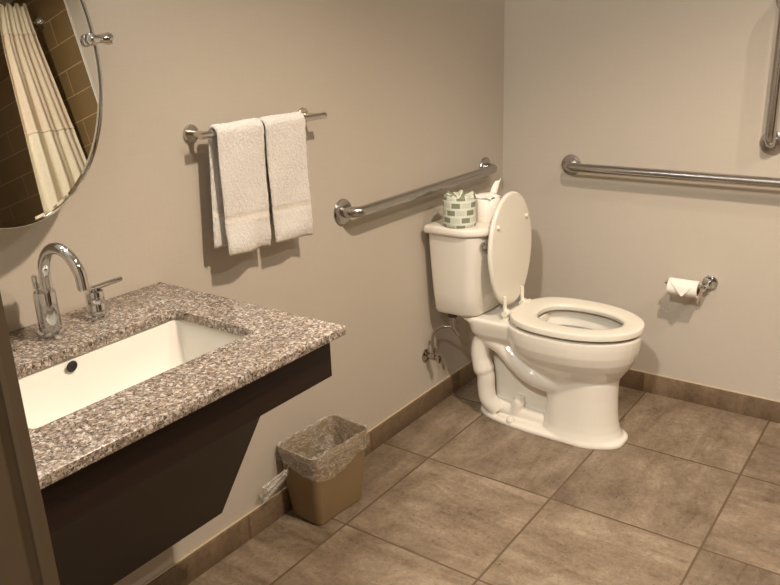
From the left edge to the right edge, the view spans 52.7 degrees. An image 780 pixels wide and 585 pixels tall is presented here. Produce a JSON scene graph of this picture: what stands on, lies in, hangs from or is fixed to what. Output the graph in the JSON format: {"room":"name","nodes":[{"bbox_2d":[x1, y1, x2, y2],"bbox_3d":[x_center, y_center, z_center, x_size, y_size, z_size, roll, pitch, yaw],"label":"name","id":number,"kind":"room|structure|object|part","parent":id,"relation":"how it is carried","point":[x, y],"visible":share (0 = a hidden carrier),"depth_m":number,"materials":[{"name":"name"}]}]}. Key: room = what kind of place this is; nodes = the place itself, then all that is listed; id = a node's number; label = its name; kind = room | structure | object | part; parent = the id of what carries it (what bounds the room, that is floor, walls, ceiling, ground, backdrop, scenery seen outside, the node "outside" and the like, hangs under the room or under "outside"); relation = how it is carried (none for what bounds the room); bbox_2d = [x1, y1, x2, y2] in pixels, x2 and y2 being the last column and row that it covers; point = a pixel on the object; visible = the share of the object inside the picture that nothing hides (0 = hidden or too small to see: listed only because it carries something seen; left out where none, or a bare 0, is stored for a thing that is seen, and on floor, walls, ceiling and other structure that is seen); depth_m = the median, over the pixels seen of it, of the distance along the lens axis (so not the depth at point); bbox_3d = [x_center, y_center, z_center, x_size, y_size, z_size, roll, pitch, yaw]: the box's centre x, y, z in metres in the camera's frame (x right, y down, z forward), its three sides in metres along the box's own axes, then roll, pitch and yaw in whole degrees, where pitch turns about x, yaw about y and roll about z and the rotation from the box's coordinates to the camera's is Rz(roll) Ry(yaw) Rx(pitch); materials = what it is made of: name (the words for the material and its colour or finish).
{"room":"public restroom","nodes":[
{"label":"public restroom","id":0,"kind":"room"},
{"bbox_2d":[0,0,504,584],"bbox_3d":[-0.938,-0.353,1.413,0.120,2.700,4.840,11,23,34],"label":"wall","id":1,"kind":"structure","parent":0,"point":[410,92],"depth_m":2.33,"materials":[{"name":"beige paint"}]},
{"bbox_2d":[0,0,113,228],"bbox_3d":[-0.758,-0.453,1.435,0.114,0.672,0.572,11,23,34],"label":"wall mirror","id":2,"kind":"object","parent":1,"relation":"attached to","point":[51,83],"visible":1,"depth_m":1.54,"materials":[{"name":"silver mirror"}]},
{"bbox_2d":[41,343,331,584],"bbox_3d":[-0.574,0.423,1.558,0.553,0.570,0.807,11,23,34],"label":"support","id":3,"kind":"object","parent":1,"relation":"attached to","point":[110,517],"visible":0.6,"depth_m":1.55,"materials":[{"name":"brown wood"}]},
{"bbox_3d":[-0.575,0.473,1.571,0.263,0.468,0.797,11,23,34],"label":"knee panel","id":4,"kind":"part","parent":3,"relation":"part of","materials":[{"name":"brown laminate"}]},
{"bbox_2d":[9,282,345,488],"bbox_3d":[-0.567,0.144,1.461,0.586,0.020,0.822,11,23,34],"label":"countertop","id":5,"kind":"structure","parent":3,"relation":"on","point":[271,339],"depth_m":1.48,"materials":[{"name":"stone"}]},
{"bbox_2d":[11,243,122,350],"bbox_3d":[-0.660,-0.003,1.562,0.171,0.200,0.360,11,23,34],"label":"faucet","id":6,"kind":"object","parent":5,"relation":"on","point":[50,325],"visible":0.92,"depth_m":1.58,"materials":[{"name":"silver metal"}]},
{"bbox_3d":[-0.721,0.022,1.620,0.014,0.120,0.014,11,23,34],"label":"lift rod","id":7,"kind":"part","parent":6,"relation":"part of","materials":[{"name":"silver metal"}]},
{"bbox_3d":[-0.697,0.040,1.606,0.056,0.092,0.056,11,23,34],"label":"spout","id":8,"kind":"part","parent":6,"relation":"part of","materials":[{"name":"silver metal"}]},
{"bbox_3d":[-0.644,-0.042,1.543,0.137,0.114,0.025,9,22,30],"label":"spout","id":9,"kind":"part","parent":6,"relation":"part of","materials":[{"name":"silver metal"}]},
{"bbox_3d":[-0.616,-0.019,1.706,0.012,0.014,0.080,11,23,34],"label":"lever","id":10,"kind":"part","parent":6,"relation":"part of","materials":[{"name":"silver metal"}]},
{"bbox_2d":[18,319,241,428],"bbox_3d":[-0.512,0.216,1.510,0.302,0.150,0.534,11,23,34],"label":"sink basin","id":11,"kind":"object","parent":5,"relation":"in","point":[49,394],"visible":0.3,"depth_m":1.62,"materials":[{"name":"ceramic"}]},
{"bbox_2d":[183,107,326,142],"bbox_3d":[-0.342,-0.443,2.076,0.071,0.046,0.462,11,23,34],"label":"towel bar","id":12,"kind":"object","parent":1,"relation":"attached to","point":[191,133],"visible":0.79,"depth_m":1.93,"materials":[{"name":"silver metal"}]},
{"bbox_3d":[-0.464,-0.386,1.919,0.058,0.017,0.017,11,23,34],"label":"post","id":13,"kind":"part","parent":12,"relation":"part of","materials":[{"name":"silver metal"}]},
{"bbox_2d":[208,118,270,255],"bbox_3d":[-0.383,-0.265,2.018,0.049,0.344,0.186,11,23,34],"label":"hand towel","id":14,"kind":"object","parent":12,"relation":"hanging from","point":[239,193],"visible":1,"depth_m":2.00,"materials":[{"name":"white fabric"}]},
{"bbox_2d":[259,112,312,242],"bbox_3d":[-0.282,-0.311,2.154,0.048,0.351,0.166,11,23,34],"label":"hand towel","id":15,"kind":"object","parent":12,"relation":"hanging from","point":[285,149],"visible":0.94,"depth_m":2.13,"materials":[{"name":"white fabric"}]},
{"bbox_2d":[142,355,493,584],"bbox_3d":[-0.259,0.620,2.554,0.012,0.080,2.588,11,23,34],"label":"baseboard","id":16,"kind":"structure","parent":1,"relation":"attached to","point":[224,544],"depth_m":2.40,"materials":[{"name":"tile"}]},
{"bbox_2d":[334,157,496,224],"bbox_3d":[0.143,-0.373,2.796,0.072,0.086,0.988,11,23,34],"label":"grab bar","id":17,"kind":"object","parent":1,"relation":"attached to","point":[343,211],"visible":1,"depth_m":2.63,"materials":[{"name":"silver metal"}]},
{"bbox_2d":[422,314,459,363],"bbox_3d":[0.193,0.172,2.975,0.140,0.211,0.052,6,20,23],"label":"shutoff valve","id":18,"kind":"object","parent":1,"relation":"attached to","point":[426,355],"visible":1,"depth_m":2.98,"materials":[{"name":"silver metal"}]},
{"bbox_3d":[0.184,0.250,2.993,0.013,0.042,0.022,11,23,34],"label":"oval handle","id":19,"kind":"part","parent":18,"relation":"part of","materials":[{"name":"silver metal"}]},
{"bbox_2d":[188,376,779,584],"bbox_3d":[1.065,1.360,0.506,4.940,0.100,4.840,11,23,34],"label":"floor","id":20,"kind":"structure","parent":0,"point":[459,495],"depth_m":2.43,"materials":[{"name":"brown tile"}]},
{"bbox_2d":[278,415,366,524],"bbox_3d":[-0.201,0.559,2.466,0.165,0.246,0.254,13,24,38],"label":"waste bin","id":21,"kind":"object","parent":20,"relation":"on","point":[324,460],"visible":1,"depth_m":2.42,"materials":[{"name":"beige plastic"}]},
{"bbox_2d":[260,466,287,501],"bbox_3d":[-0.225,0.530,2.417,0.182,0.164,0.361,11,23,34],"label":"liner","id":22,"kind":"object","parent":21,"relation":"in","point":[283,471],"visible":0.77,"depth_m":2.36,"materials":[{"name":"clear plastic"}]},
{"bbox_2d":[424,191,644,450],"bbox_3d":[0.540,0.073,2.855,0.758,0.866,0.362,11,23,34],"label":"toilet","id":23,"kind":"object","parent":20,"relation":"on","point":[560,363],"visible":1,"depth_m":2.81,"materials":[{"name":"white ceramic"}]},
{"bbox_3d":[0.322,-0.259,2.900,0.247,0.032,0.362,11,23,34],"label":"tank lid","id":24,"kind":"part","parent":23,"relation":"part of","materials":[{"name":"white ceramic"}]},
{"bbox_2d":[443,190,475,228],"bbox_3d":[0.246,-0.296,2.789,0.118,0.116,0.118,11,23,34],"label":"toilet roll","id":25,"kind":"object","parent":23,"relation":"on","point":[459,208],"visible":1,"depth_m":2.75,"materials":[{"name":"white paper"}]},
{"bbox_3d":[0.324,-0.098,2.958,0.211,0.310,0.332,11,23,34],"label":"tank","id":26,"kind":"part","parent":23,"relation":"part of","materials":[{"name":"white ceramic"}]},
{"bbox_3d":[0.330,-0.162,2.761,0.018,0.026,0.026,11,23,34],"label":"flush lever","id":27,"kind":"part","parent":23,"relation":"part of","materials":[{"name":"silver metal"}]},
{"bbox_2d":[475,178,502,221],"bbox_3d":[0.352,-0.339,2.857,0.102,0.146,0.116,11,23,34],"label":"toilet roll","id":28,"kind":"object","parent":23,"relation":"on","point":[486,203],"visible":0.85,"depth_m":2.82,"materials":[{"name":"white paper"}]},
{"bbox_3d":[0.435,-0.158,2.850,0.029,0.418,0.320,11,23,34],"label":"seat lid","id":29,"kind":"part","parent":23,"relation":"part of","materials":[{"name":"white plastic"}]},
{"bbox_3d":[0.584,0.295,2.902,0.654,0.414,0.344,11,23,34],"label":"bowl","id":30,"kind":"part","parent":23,"relation":"part of","materials":[{"name":"white ceramic"}]},
{"bbox_3d":[0.659,0.093,2.771,0.463,0.024,0.356,11,23,34],"label":"seat","id":31,"kind":"part","parent":23,"relation":"part of","materials":[{"name":"white plastic"}]},
{"bbox_2d":[502,0,779,400],"bbox_3d":[2.394,-0.625,1.856,4.700,2.700,0.120,11,23,34],"label":"wall","id":32,"kind":"structure","parent":0,"point":[681,85],"depth_m":2.94,"materials":[{"name":"beige paint"}]},
{"bbox_2d":[562,154,779,187],"bbox_3d":[1.127,-0.408,2.780,1.148,0.082,0.072,11,23,34],"label":"grab bar","id":33,"kind":"object","parent":32,"relation":"attached to","point":[571,164],"visible":1,"depth_m":2.83,"materials":[{"name":"silver metal"}]},
{"bbox_2d":[665,275,717,289],"bbox_3d":[1.116,-0.036,2.918,0.172,0.056,0.083,11,23,34],"label":"paper holder","id":34,"kind":"object","parent":32,"relation":"attached to","point":[710,282],"visible":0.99,"depth_m":2.90,"materials":[{"name":"silver metal"}]},
{"bbox_2d":[667,277,700,297],"bbox_3d":[1.081,-0.017,2.903,0.107,0.064,0.068,11,23,34],"label":"toilet roll","id":35,"kind":"object","parent":34,"relation":"on","point":[675,286],"visible":0.99,"depth_m":2.88,"materials":[{"name":"white paper"}]},
{"bbox_3d":[1.106,-0.037,2.922,0.151,0.017,0.078,11,23,34],"label":"arm","id":36,"kind":"part","parent":34,"relation":"part of","materials":[{"name":"silver metal"}]},
{"bbox_2d":[619,368,779,422],"bbox_3d":[1.652,0.485,2.746,2.828,0.080,0.012,11,23,34],"label":"baseboard","id":37,"kind":"structure","parent":32,"relation":"attached to","point":[738,403],"depth_m":3.04,"materials":[{"name":"tile"}]},
{"bbox_2d":[759,0,779,154],"bbox_3d":[1.265,-0.713,2.563,0.082,0.539,0.072,11,23,34],"label":"grab bar","id":38,"kind":"object","parent":32,"relation":"attached to","point":[769,143],"visible":1,"depth_m":2.57,"materials":[{"name":"silver metal"}]},
{"bbox_3d":[0.804,0.136,-0.219,4.700,2.700,0.114,11,23,34],"label":"wall","id":39,"kind":"structure","parent":0,"visible":0},
{"bbox_2d":[0,293,59,584],"bbox_3d":[0.000,-0.017,0.342,1.034,2.685,0.125,11,23,34],"label":"door","id":40,"kind":"structure","parent":39,"relation":"in","point":[27,557],"depth_m":0.74,"materials":[{"name":"brown paint"}]}
]}

